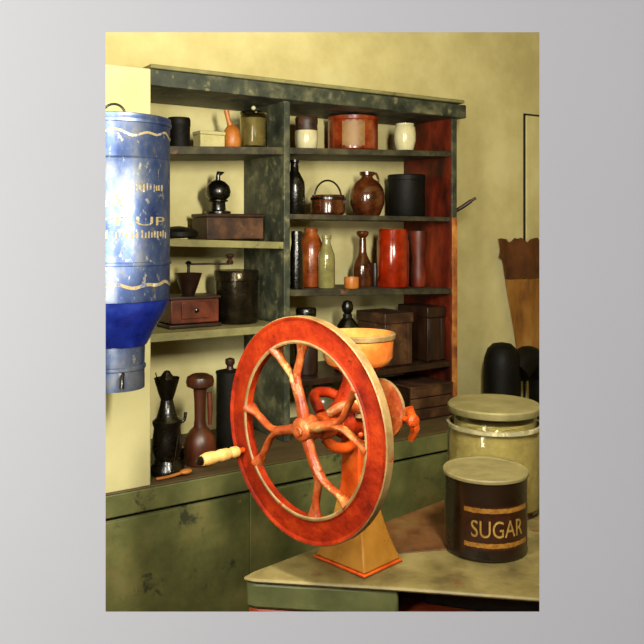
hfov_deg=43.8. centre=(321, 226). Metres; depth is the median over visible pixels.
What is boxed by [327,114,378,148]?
crock
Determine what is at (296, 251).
glass bottle
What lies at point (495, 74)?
wall
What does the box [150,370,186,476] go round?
mill
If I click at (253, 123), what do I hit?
glass jar
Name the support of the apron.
hanging from the wall at (495, 74)
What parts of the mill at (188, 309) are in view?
plate, drawer, crank arm, crank knob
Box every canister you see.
[214,269,258,324]
[216,357,235,449]
[388,174,424,216]
[443,456,528,562]
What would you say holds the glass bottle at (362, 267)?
on the shelving unit
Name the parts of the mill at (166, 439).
brace rod, lever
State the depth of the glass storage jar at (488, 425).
1.94 m
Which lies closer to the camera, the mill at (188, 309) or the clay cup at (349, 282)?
the mill at (188, 309)
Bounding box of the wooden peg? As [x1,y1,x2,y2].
[457,197,475,211]
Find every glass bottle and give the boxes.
[290,160,304,213]
[290,231,302,288]
[318,235,334,287]
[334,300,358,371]
[353,231,371,286]
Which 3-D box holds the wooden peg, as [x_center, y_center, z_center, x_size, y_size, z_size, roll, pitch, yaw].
[0.566,-0.084,3.213,0.108,0.074,0.018,0,0,19]
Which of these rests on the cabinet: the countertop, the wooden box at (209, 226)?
the countertop
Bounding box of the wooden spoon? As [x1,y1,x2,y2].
[156,468,191,480]
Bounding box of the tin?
[168,117,190,145]
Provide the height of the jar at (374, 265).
0.090 m
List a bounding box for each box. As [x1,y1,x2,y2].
[191,213,263,239]
[192,130,225,146]
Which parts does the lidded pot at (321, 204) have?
pot, handle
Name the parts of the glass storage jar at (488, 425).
lid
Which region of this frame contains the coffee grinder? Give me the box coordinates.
[196,315,419,577]
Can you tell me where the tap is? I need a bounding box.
[119,373,124,389]
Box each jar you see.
[240,106,266,146]
[294,307,317,374]
[295,116,317,147]
[306,383,334,414]
[371,263,376,285]
[377,229,408,287]
[410,231,426,286]
[447,394,538,518]
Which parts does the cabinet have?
panel, rail, panel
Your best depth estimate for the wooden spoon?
2.36 m
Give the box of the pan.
[170,226,197,237]
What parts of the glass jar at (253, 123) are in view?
lid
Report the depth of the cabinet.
2.42 m
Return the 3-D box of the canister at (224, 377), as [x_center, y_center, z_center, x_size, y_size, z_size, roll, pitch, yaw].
[-0.303,0.584,2.634,0.094,0.310,0.094,0,0,-33]
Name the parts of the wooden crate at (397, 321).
lid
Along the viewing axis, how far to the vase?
3.07 m
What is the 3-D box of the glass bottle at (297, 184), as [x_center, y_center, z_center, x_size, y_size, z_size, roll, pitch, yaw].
[-0.099,-0.144,2.886,0.076,0.196,0.076,0,0,-33]
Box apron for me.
[498,238,538,348]
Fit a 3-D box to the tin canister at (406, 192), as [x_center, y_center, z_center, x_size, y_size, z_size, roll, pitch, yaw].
[0.342,-0.126,3.234,0.153,0.168,0.153,0,0,-33]
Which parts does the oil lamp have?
glass globe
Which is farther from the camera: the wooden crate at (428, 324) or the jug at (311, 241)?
the wooden crate at (428, 324)
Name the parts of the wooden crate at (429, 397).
lid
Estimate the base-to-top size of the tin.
0.104 m
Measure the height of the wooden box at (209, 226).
0.088 m
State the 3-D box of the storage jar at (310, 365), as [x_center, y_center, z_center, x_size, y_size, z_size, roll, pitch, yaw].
[-0.058,0.414,2.913,0.087,0.238,0.087,0,0,-33]
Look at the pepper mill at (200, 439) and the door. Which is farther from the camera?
the door
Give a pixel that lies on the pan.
(175, 231)
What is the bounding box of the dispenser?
[106,103,171,392]
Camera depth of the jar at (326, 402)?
2.91 m
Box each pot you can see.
[179,446,183,458]
[310,180,345,214]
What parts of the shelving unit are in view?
shelf, shelf, shelf, shelf, shelf, shelf, shelf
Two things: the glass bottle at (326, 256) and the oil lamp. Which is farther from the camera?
the glass bottle at (326, 256)
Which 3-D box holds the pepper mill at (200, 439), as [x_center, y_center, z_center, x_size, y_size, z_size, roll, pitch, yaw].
[-0.381,0.599,2.499,0.100,0.280,0.100,0,0,-33]
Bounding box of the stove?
[483,342,538,419]
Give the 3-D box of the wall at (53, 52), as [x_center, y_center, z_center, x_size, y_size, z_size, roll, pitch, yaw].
[0.200,0.150,0.765,4.800,2.700,0.030,0,0,0]
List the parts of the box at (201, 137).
lid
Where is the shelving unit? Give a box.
[143,64,465,441]
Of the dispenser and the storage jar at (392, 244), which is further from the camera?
the storage jar at (392, 244)
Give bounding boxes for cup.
[344,277,358,288]
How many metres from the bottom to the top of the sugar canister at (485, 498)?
0.173 m
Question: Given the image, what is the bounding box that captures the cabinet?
[106,414,451,611]
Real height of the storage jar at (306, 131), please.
0.122 m
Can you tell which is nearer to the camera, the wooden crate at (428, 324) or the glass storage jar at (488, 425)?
the glass storage jar at (488, 425)
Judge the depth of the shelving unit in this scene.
2.87 m
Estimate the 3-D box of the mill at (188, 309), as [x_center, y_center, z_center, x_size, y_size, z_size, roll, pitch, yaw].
[-0.418,0.212,2.705,0.254,0.241,0.139,0,0,-33]
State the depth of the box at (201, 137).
2.70 m
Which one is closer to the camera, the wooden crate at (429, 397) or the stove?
the wooden crate at (429, 397)
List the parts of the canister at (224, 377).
lid, knob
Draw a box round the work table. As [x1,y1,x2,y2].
[244,500,538,611]
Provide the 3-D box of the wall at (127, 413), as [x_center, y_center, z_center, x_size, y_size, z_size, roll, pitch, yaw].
[-1.302,0.143,2.046,1.624,1.192,0.489,0,0,-33]
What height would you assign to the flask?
0.133 m
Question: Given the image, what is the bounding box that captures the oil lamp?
[205,171,230,213]
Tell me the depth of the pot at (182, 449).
2.55 m
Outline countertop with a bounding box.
[106,414,451,495]
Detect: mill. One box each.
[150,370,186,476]
[157,253,233,328]
[184,373,215,467]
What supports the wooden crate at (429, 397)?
on the cabinet
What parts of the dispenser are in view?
lid handle, spout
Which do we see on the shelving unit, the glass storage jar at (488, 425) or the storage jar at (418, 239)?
the storage jar at (418, 239)
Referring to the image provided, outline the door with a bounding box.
[523,113,538,398]
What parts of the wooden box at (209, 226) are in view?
lid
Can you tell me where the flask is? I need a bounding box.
[224,109,240,146]
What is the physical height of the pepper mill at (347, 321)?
0.261 m
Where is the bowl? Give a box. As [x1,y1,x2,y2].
[180,468,191,474]
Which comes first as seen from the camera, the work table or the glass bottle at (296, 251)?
the work table
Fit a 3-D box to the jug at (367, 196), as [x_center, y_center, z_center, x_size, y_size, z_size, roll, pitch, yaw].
[0.174,-0.128,3.089,0.139,0.169,0.139,0,0,-33]
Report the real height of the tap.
0.037 m
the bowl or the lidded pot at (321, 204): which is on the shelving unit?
the lidded pot at (321, 204)
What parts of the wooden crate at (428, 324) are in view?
lid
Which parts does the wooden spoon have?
handle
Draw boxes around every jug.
[302,228,321,286]
[349,171,384,215]
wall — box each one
[0,0,643,643]
[106,32,538,438]
[106,64,149,493]
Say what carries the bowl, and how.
on the wooden spoon
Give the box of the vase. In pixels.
[394,123,415,149]
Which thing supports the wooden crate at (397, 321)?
on the shelving unit
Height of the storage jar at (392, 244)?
0.224 m
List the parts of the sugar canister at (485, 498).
lid, label panel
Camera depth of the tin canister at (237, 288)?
2.74 m
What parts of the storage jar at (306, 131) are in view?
lid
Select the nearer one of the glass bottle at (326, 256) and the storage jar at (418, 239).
the glass bottle at (326, 256)
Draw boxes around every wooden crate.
[356,308,412,366]
[384,374,452,419]
[398,303,445,360]

